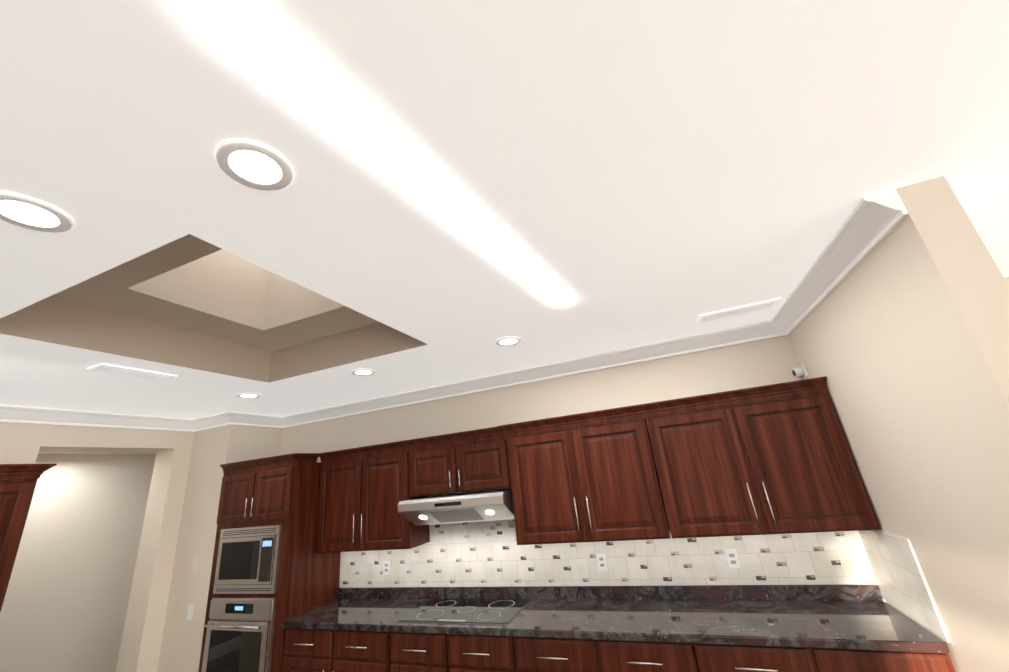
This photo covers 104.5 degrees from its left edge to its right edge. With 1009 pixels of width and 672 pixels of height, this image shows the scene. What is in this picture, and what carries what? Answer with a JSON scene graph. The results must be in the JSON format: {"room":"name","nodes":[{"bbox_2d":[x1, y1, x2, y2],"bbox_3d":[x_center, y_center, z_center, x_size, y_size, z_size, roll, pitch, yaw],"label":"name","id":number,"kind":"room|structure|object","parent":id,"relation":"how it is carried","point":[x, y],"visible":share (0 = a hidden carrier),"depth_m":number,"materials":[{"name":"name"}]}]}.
{"room":"kitchen","nodes":[
{"label":"kitchen","id":0,"kind":"room"},
{"bbox_2d":[0,176,1008,671],"bbox_3d":[-1.519,0.377,-0.901,13.050,2.800,9.800,-13,-20,19],"label":"wall","id":1,"kind":"structure","parent":0,"point":[898,338],"depth_m":3.10,"materials":[{"name":"beige paint"}]},
{"bbox_2d":[0,464,56,611],"bbox_3d":[-3.724,1.843,1.855,0.777,2.313,1.748,-13,-20,19],"label":"upper cabinet","id":2,"kind":"object","parent":1,"relation":"attached to","point":[18,485],"visible":1,"depth_m":2.76,"materials":[{"name":"brown wood"}]},
{"bbox_2d":[0,404,191,430],"bbox_3d":[-4.159,0.457,2.580,0.105,0.118,4.005,-13,-20,19],"label":"crown molding","id":3,"kind":"structure","parent":1,"relation":"attached to","point":[8,413],"depth_m":3.52,"materials":[{"name":"white wood"}]},
{"bbox_2d":[187,605,193,619],"bbox_3d":[-2.952,2.597,3.668,0.075,0.118,0.008,-13,-20,19],"label":"light switch","id":4,"kind":"object","parent":1,"relation":"attached to","point":[190,612],"visible":1,"depth_m":3.67,"materials":[{"name":"white plastic"}]},
{"bbox_2d":[193,557,199,571],"bbox_3d":[-3.002,2.224,3.803,0.080,0.125,0.008,-13,-20,19],"label":"light switch","id":5,"kind":"object","parent":1,"relation":"attached to","point":[196,564],"visible":1,"depth_m":3.80,"materials":[{"name":"beige plastic"}]},
{"bbox_2d":[188,413,225,431],"bbox_3d":[-3.172,0.928,4.218,0.450,0.118,0.105,-13,-20,19],"label":"crown molding","id":6,"kind":"structure","parent":1,"relation":"attached to","point":[206,422],"depth_m":4.24,"materials":[{"name":"white"}]},
{"bbox_2d":[216,411,279,427],"bbox_3d":[-2.802,0.934,4.349,0.105,0.118,0.615,-13,-20,19],"label":"crown molding","id":7,"kind":"structure","parent":1,"relation":"attached to","point":[229,417],"depth_m":4.30,"materials":[{"name":"white"}]},
{"bbox_2d":[316,440,429,552],"bbox_3d":[-1.283,1.554,3.798,1.040,0.904,0.338,-13,-20,19],"label":"upper cabinet","id":8,"kind":"object","parent":1,"relation":"attached to","point":[361,491],"depth_m":3.63,"materials":[{"name":"brown wood"}]},
{"bbox_2d":[408,426,507,499],"bbox_3d":[-0.363,1.143,3.538,0.980,0.491,0.338,-13,-20,19],"label":"upper cabinet","id":9,"kind":"object","parent":1,"relation":"attached to","point":[473,460],"depth_m":3.38,"materials":[{"name":"brown wood"}]},
{"bbox_2d":[398,489,513,525],"bbox_3d":[-0.355,1.469,3.329,0.960,0.220,0.506,-13,-20,19],"label":"range hood","id":10,"kind":"object","parent":9,"relation":"attached to","point":[491,505],"visible":0.96,"depth_m":3.16,"materials":[{"name":"silver metal"}]},
{"bbox_2d":[280,320,789,427],"bbox_3d":[-0.275,0.482,3.838,5.290,0.118,0.105,-13,-20,19],"label":"crown molding","id":11,"kind":"structure","parent":1,"relation":"attached to","point":[760,330],"depth_m":3.58,"materials":[{"name":"white wood"}]},
{"bbox_2d":[500,404,667,544],"bbox_3d":[0.626,1.107,3.111,1.115,0.904,0.378,-13,-20,19],"label":"upper cabinet","id":12,"kind":"object","parent":1,"relation":"attached to","point":[588,476],"depth_m":2.93,"materials":[{"name":"brown wood"}]},
{"bbox_2d":[339,488,874,587],"bbox_3d":[0.333,1.691,3.264,4.313,0.855,0.012,-13,-20,19],"label":"backsplash","id":13,"kind":"structure","parent":1,"relation":"attached to","point":[481,554],"depth_m":3.05,"materials":[{"name":"tile"}]},
{"bbox_2d":[383,561,389,574],"bbox_3d":[-1.121,2.202,3.708,0.075,0.118,0.007,-13,-20,19],"label":"outlet","id":14,"kind":"object","parent":13,"relation":"attached to","point":[386,567],"visible":1,"depth_m":3.71,"materials":[{"name":"white plastic"}]},
{"bbox_2d":[596,554,607,570],"bbox_3d":[0.760,1.768,3.051,0.075,0.118,0.007,-13,-20,19],"label":"outlet","id":15,"kind":"object","parent":13,"relation":"attached to","point":[601,562],"visible":1,"depth_m":3.05,"materials":[{"name":"white plastic"}]},
{"bbox_2d":[724,549,740,567],"bbox_3d":[1.609,1.573,2.755,0.075,0.118,0.007,-13,-20,19],"label":"outlet","id":16,"kind":"object","parent":13,"relation":"attached to","point":[732,558],"visible":1,"depth_m":2.75,"materials":[{"name":"white plastic"}]},
{"bbox_2d":[640,376,880,538],"bbox_3d":[1.670,0.866,2.747,1.147,0.904,0.378,-13,-20,19],"label":"upper cabinet","id":17,"kind":"object","parent":1,"relation":"attached to","point":[778,458],"depth_m":2.56,"materials":[{"name":"brown wood"}]},
{"bbox_2d":[792,365,807,376],"bbox_3d":[2.159,0.263,2.865,0.075,0.080,0.080,-13,-20,19],"label":"security camera","id":18,"kind":"object","parent":1,"relation":"attached to","point":[801,370],"visible":0.98,"depth_m":2.84,"materials":[{"name":"white plastic"}]},
{"bbox_2d":[768,189,907,336],"bbox_3d":[1.800,-0.301,2.247,0.105,0.118,1.590,-13,-20,19],"label":"crown molding","id":19,"kind":"structure","parent":1,"relation":"attached to","point":[869,224],"depth_m":1.90,"materials":[{"name":"white wood"}]},
{"bbox_2d":[855,530,949,641],"bbox_3d":[2.217,1.339,2.214,0.010,0.442,0.625,-13,-20,19],"label":"backsplash","id":20,"kind":"structure","parent":1,"relation":"attached to","point":[892,560],"depth_m":2.15,"materials":[{"name":"tile"}]},
{"bbox_2d":[0,0,1008,418],"bbox_3d":[-1.714,-1.430,-0.265,13.050,1.050,9.800,-13,-20,19],"label":"ceiling","id":21,"kind":"structure","parent":0,"point":[544,180],"depth_m":1.26,"materials":[{"name":"white paint"}]},
{"bbox_2d":[0,191,74,232],"bbox_3d":[-1.464,-0.376,1.200,0.196,0.009,0.196,-13,-20,19],"label":"recessed light","id":22,"kind":"object","parent":21,"relation":"in","point":[25,211],"visible":1,"depth_m":1.20,"materials":[{"name":"white paint"}]},
{"bbox_2d":[87,363,177,380],"bbox_3d":[-2.513,0.252,2.653,0.170,0.016,0.420,-13,-20,19],"label":"ceiling vent","id":23,"kind":"object","parent":21,"relation":"in","point":[123,370],"visible":0.98,"depth_m":2.61,"materials":[{"name":"white metal"}]},
{"bbox_2d":[236,393,260,397],"bbox_3d":[-2.320,0.541,3.543,0.196,0.009,0.196,-13,-20,19],"label":"recessed light","id":24,"kind":"object","parent":21,"relation":"in","point":[248,395],"visible":1,"depth_m":3.52,"materials":[{"name":"white paint"}]},
{"bbox_2d":[214,138,294,190],"bbox_3d":[-0.714,-0.484,1.121,0.196,0.009,0.196,-13,-20,19],"label":"recessed light","id":25,"kind":"object","parent":21,"relation":"in","point":[253,164],"visible":1,"depth_m":1.11,"materials":[{"name":"white paint"}]},
{"bbox_2d":[351,369,375,375],"bbox_3d":[-1.159,0.299,3.209,0.196,0.009,0.196,-13,-20,19],"label":"recessed light","id":26,"kind":"object","parent":21,"relation":"in","point":[362,372],"visible":0.98,"depth_m":3.20,"materials":[{"name":"white paint"}]},
{"bbox_2d":[495,336,520,345],"bbox_3d":[0.027,0.040,2.836,0.196,0.009,0.196,-13,-20,19],"label":"recessed light","id":27,"kind":"object","parent":21,"relation":"in","point":[509,341],"visible":0.96,"depth_m":2.82,"materials":[{"name":"white paint"}]},
{"bbox_2d":[697,298,780,323],"bbox_3d":[1.617,-0.169,2.717,0.500,0.016,0.170,-13,-20,19],"label":"ceiling vent","id":28,"kind":"object","parent":21,"relation":"in","point":[741,310],"visible":1,"depth_m":2.69,"materials":[{"name":"white metal"}]},
{"bbox_3d":[-1.375,1.718,-1.374,13.050,0.060,9.800,-13,-20,19],"label":"floor","id":29,"kind":"structure","parent":0,"visible":0},
{"bbox_2d":[198,453,340,671],"bbox_3d":[-2.199,2.355,3.713,1.014,2.273,0.734,-13,-20,19],"label":"tall cabinet","id":30,"kind":"object","parent":29,"relation":"on","point":[272,570],"visible":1,"depth_m":3.55,"materials":[{"name":"brown wood"}]},
{"bbox_2d":[282,628,385,671],"bbox_3d":[-1.195,2.814,3.216,1.049,0.880,0.618,-13,-20,19],"label":"base cabinet","id":31,"kind":"object","parent":29,"relation":"on","point":[316,650],"depth_m":3.04,"materials":[{"name":"brown wood"}]},
{"bbox_2d":[282,584,949,652],"bbox_3d":[0.249,1.993,2.847,4.300,0.123,0.645,-13,-20,19],"label":"countertop","id":32,"kind":"structure","parent":31,"relation":"on","point":[858,616],"depth_m":2.56,"materials":[{"name":"stone"}]},
{"bbox_2d":[397,599,530,624],"bbox_3d":[-0.299,2.132,3.035,0.910,0.009,0.510,-13,-20,19],"label":"cooktop","id":33,"kind":"object","parent":32,"relation":"in","point":[486,611],"visible":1,"depth_m":2.99,"materials":[{"name":"black glass"}]},
{"bbox_2d":[386,632,509,671],"bbox_3d":[-0.254,2.598,2.888,0.990,0.880,0.618,-13,-20,19],"label":"base cabinet","id":34,"kind":"object","parent":29,"relation":"on","point":[405,652],"depth_m":2.73,"materials":[{"name":"brown wood"}]},
{"bbox_2d":[510,636,693,671],"bbox_3d":[0.719,2.373,2.548,1.120,0.880,0.618,-13,-20,19],"label":"base cabinet","id":35,"kind":"object","parent":29,"relation":"on","point":[527,654],"depth_m":2.40,"materials":[{"name":"brown wood"}]},
{"bbox_2d":[690,643,955,671],"bbox_3d":[1.765,2.132,2.183,1.147,0.880,0.618,-13,-20,19],"label":"base cabinet","id":36,"kind":"object","parent":29,"relation":"on","point":[707,657],"depth_m":2.05,"materials":[{"name":"brown wood"}]}
]}

